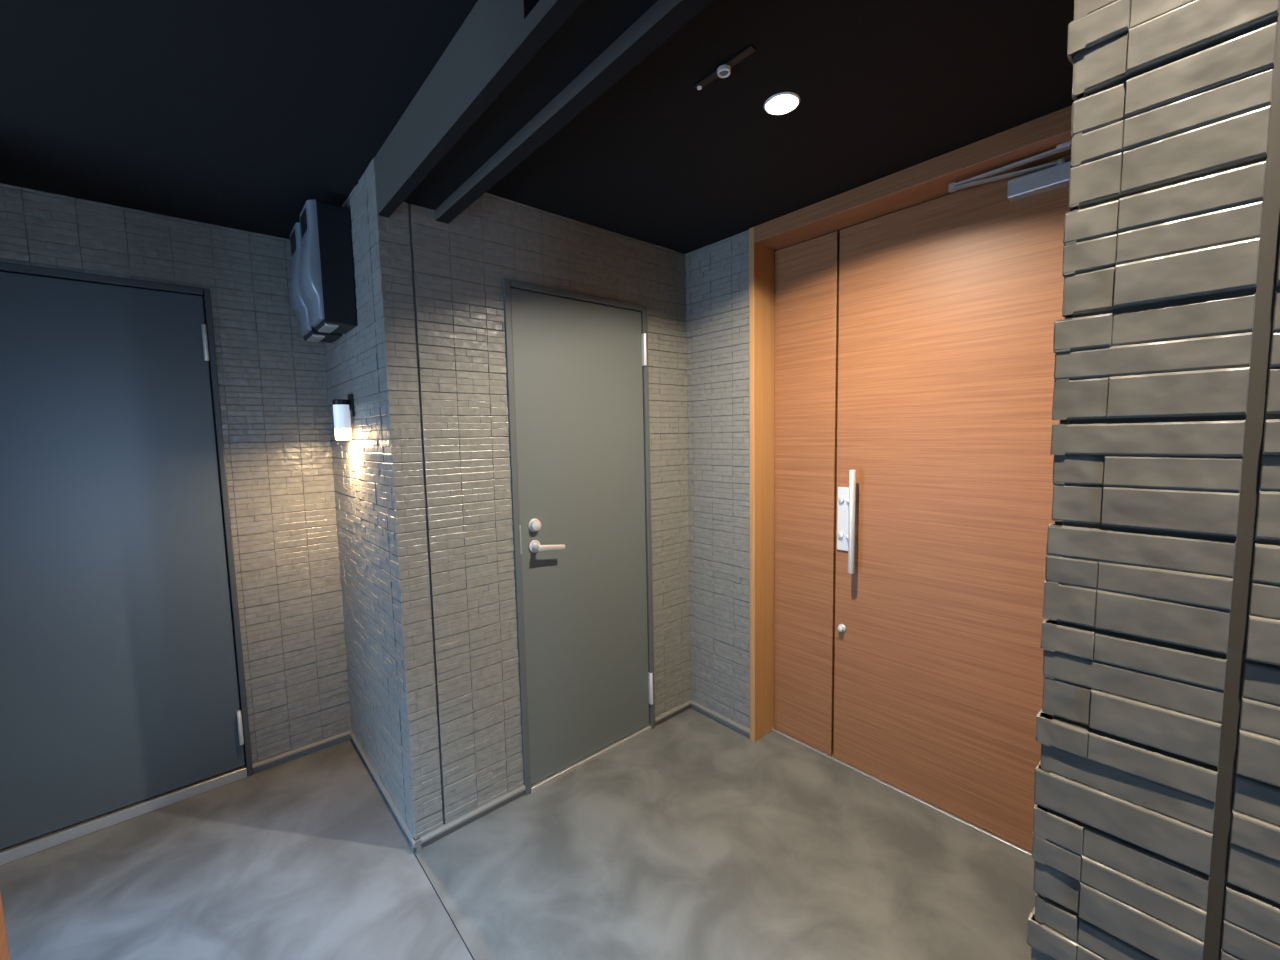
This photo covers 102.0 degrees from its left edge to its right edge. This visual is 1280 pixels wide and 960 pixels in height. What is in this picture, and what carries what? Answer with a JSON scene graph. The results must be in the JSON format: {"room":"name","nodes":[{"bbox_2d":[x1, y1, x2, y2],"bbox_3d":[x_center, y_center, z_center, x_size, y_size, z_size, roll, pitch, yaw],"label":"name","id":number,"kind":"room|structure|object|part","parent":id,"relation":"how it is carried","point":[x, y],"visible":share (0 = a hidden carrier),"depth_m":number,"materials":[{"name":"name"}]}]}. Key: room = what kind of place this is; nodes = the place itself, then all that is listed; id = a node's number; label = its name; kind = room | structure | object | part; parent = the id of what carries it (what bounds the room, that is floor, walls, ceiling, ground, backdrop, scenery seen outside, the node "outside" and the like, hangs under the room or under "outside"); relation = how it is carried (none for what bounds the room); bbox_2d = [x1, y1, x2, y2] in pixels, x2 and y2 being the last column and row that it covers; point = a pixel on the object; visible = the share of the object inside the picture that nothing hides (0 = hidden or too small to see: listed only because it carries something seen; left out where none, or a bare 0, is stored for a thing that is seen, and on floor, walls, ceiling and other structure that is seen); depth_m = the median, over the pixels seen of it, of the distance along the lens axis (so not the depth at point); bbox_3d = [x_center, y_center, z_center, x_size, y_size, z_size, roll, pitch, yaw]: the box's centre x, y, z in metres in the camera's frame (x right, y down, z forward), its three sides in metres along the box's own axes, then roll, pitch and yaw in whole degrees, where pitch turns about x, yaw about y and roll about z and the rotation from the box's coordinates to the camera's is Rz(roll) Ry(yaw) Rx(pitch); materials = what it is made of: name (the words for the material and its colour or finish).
{"room":"apartment entrance hallway","nodes":[
{"label":"apartment entrance hallway","id":0,"kind":"room"},
{"bbox_2d":[0,183,350,763],"bbox_3d":[-1.940,0.127,2.062,1.278,2.333,0.008,-5,7,-41],"label":"wall","id":1,"kind":"structure","parent":0,"point":[272,384],"depth_m":2.29,"materials":[{"name":"grey tile"}]},
{"bbox_2d":[0,262,252,865],"bbox_3d":[-2.107,0.294,1.979,0.863,2.112,0.122,-5,7,-41],"label":"door","id":2,"kind":"structure","parent":1,"relation":"in","point":[123,689],"depth_m":1.99,"materials":[{"name":"grey paint"}]},
{"bbox_2d":[252,730,351,773],"bbox_3d":[-1.584,1.279,2.451,0.400,0.046,0.026,-5,7,-41],"label":"baseboard","id":3,"kind":"structure","parent":1,"relation":"attached to","point":[259,766],"depth_m":2.43,"materials":[{"name":"grey"}]},
{"bbox_2d":[324,158,417,839],"bbox_3d":[-1.142,0.128,2.122,0.010,2.378,0.960,-5,7,-41],"label":"wall","id":4,"kind":"structure","parent":0,"point":[356,362],"depth_m":1.99,"materials":[{"name":"grey tile"}]},
{"bbox_2d":[299,199,356,333],"bbox_3d":[-1.181,-0.785,1.946,0.150,0.432,0.190,-5,7,-41],"label":"air conditioner","id":5,"kind":"object","parent":4,"relation":"attached to","point":[326,269],"visible":1,"depth_m":1.88,"materials":[{"name":"black plastic"}]},
{"bbox_3d":[-1.181,-0.574,1.961,0.042,0.010,0.140,-5,7,-41],"label":"plate","id":6,"kind":"part","parent":5,"relation":"part of","materials":[{"name":"silver metal"}]},
{"bbox_2d":[332,394,354,439],"bbox_3d":[-1.193,-0.253,2.083,0.070,0.184,0.061,-5,7,-41],"label":"wall lamp","id":7,"kind":"object","parent":4,"relation":"attached to","point":[343,409],"visible":1,"depth_m":2.06,"materials":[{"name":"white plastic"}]},
{"bbox_3d":[-1.196,-0.253,2.080,0.059,0.095,0.059,-5,7,-41],"label":"lamp shade","id":8,"kind":"part","parent":7,"relation":"part of","materials":[{"name":"white"}]},
{"bbox_3d":[-1.195,-0.183,2.086,0.058,0.044,0.058,-5,7,-41],"label":"glowing glass","id":9,"kind":"part","parent":7,"relation":"part of","materials":[{"name":"white glass"}]},
{"bbox_2d":[350,730,421,852],"bbox_3d":[-1.116,1.290,2.218,0.026,0.046,0.971,-5,7,-41],"label":"baseboard","id":10,"kind":"structure","parent":4,"relation":"attached to","point":[417,844],"depth_m":2.09,"materials":[{"name":"grey"}]},
{"bbox_2d":[0,708,1035,959],"bbox_3d":[0.133,1.500,0.103,4.600,0.061,6.100,-5,7,-41],"label":"floor","id":11,"kind":"structure","parent":0,"point":[693,837],"depth_m":1.76,"materials":[{"name":"concrete"}]},
{"bbox_2d":[0,893,9,959],"bbox_3d":[-0.664,0.260,0.488,0.045,2.378,0.045,-5,7,-41],"label":"post","id":12,"kind":"object","parent":11,"relation":"on","point":[4,953],"depth_m":0.53,"materials":[{"name":"orange wood"}]},
{"bbox_2d":[373,161,690,837],"bbox_3d":[-0.290,0.101,2.234,1.441,2.378,0.010,-5,7,-41],"label":"wall","id":13,"kind":"structure","parent":0,"point":[460,266],"depth_m":1.95,"materials":[{"name":"grey tile"}]},
{"bbox_2d":[411,785,525,852],"bbox_3d":[-0.647,1.299,2.000,0.445,0.046,0.026,-5,7,-41],"label":"baseboard","id":14,"kind":"structure","parent":13,"relation":"attached to","point":[446,829],"depth_m":1.98,"materials":[{"name":"grey"}]},
{"bbox_2d":[502,278,654,795],"bbox_3d":[-0.239,0.242,2.315,0.733,2.080,0.159,-5,7,-41],"label":"door","id":15,"kind":"structure","parent":13,"relation":"in","point":[577,364],"depth_m":2.26,"materials":[{"name":"grey paint"}]},
{"bbox_3d":[-0.477,0.237,2.067,0.005,0.118,0.010,-5,7,-41],"label":"strike plate","id":16,"kind":"part","parent":15,"relation":"part of","materials":[{"name":"silver metal"}]},
{"bbox_3d":[-0.418,0.271,2.102,0.052,0.052,0.046,-5,7,-41],"label":"lever handle","id":17,"kind":"part","parent":15,"relation":"part of","materials":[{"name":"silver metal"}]},
{"bbox_2d":[655,700,690,725],"bbox_3d":[0.174,1.220,2.716,0.274,0.046,0.026,-5,7,-41],"label":"baseboard","id":18,"kind":"structure","parent":13,"relation":"attached to","point":[685,706],"depth_m":2.70,"materials":[{"name":"grey"}]},
{"bbox_2d":[0,0,1074,271],"bbox_3d":[0.083,-0.898,-0.105,4.600,0.001,6.100,-5,7,-41],"label":"ceiling","id":19,"kind":"structure","parent":0,"point":[236,114],"depth_m":1.40,"materials":[{"name":"black paint"}]},
{"bbox_2d":[694,45,755,89],"bbox_3d":[0.207,-1.012,1.282,0.033,0.018,0.182,-5,7,-41],"label":"ceiling sensor","id":20,"kind":"object","parent":19,"relation":"attached to","point":[723,71],"visible":1,"depth_m":1.27,"materials":[{"name":"black plastic"}]},
{"bbox_2d":[764,92,799,114],"bbox_3d":[0.391,-1.052,1.426,0.097,0.038,0.097,-5,7,-41],"label":"recessed light","id":21,"kind":"object","parent":19,"relation":"in","point":[782,103],"visible":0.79,"depth_m":1.45,"materials":[{"name":"white"}]},
{"bbox_2d":[374,0,713,223],"bbox_3d":[-0.182,-0.907,1.080,0.230,0.175,1.770,-5,7,-41],"label":"ceiling beam","id":22,"kind":"structure","parent":0,"point":[514,73],"depth_m":1.16,"materials":[{"name":"grey metal"}]},
{"bbox_2d":[685,230,749,728],"bbox_3d":[0.384,0.036,2.554,0.008,2.333,0.400,-5,7,-41],"label":"wall","id":23,"kind":"structure","parent":0,"point":[717,274],"depth_m":2.54,"materials":[{"name":"grey tile"}]},
{"bbox_2d":[691,699,749,737],"bbox_3d":[0.407,1.220,2.656,0.026,0.046,0.398,-5,7,-41],"label":"baseboard","id":24,"kind":"structure","parent":23,"relation":"attached to","point":[702,709],"depth_m":2.64,"materials":[{"name":"grey"}]},
{"bbox_2d":[749,105,1071,855],"bbox_3d":[0.994,0.094,2.003,0.213,2.378,1.240,-5,7,-41],"label":"door","id":25,"kind":"structure","parent":23,"relation":"in","point":[902,355],"depth_m":1.99,"materials":[{"name":"orange wood"}]},
{"bbox_3d":[0.874,0.167,2.216,0.008,0.274,0.059,-5,7,-41],"label":"pull handle","id":26,"kind":"part","parent":25,"relation":"part of","materials":[{"name":"silver metal"}]},
{"bbox_3d":[1.175,-0.979,1.660,0.076,0.035,0.318,-6,7,-44],"label":"arm","id":27,"kind":"part","parent":25,"relation":"part of","materials":[{"name":"silver metal"}]},
{"bbox_2d":[1027,0,1279,959],"bbox_3d":[1.951,0.272,-0.275,1.507,2.378,3.206,-5,7,-41],"label":"wall pillar","id":28,"kind":"structure","parent":0,"point":[1156,833],"depth_m":0.37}
]}

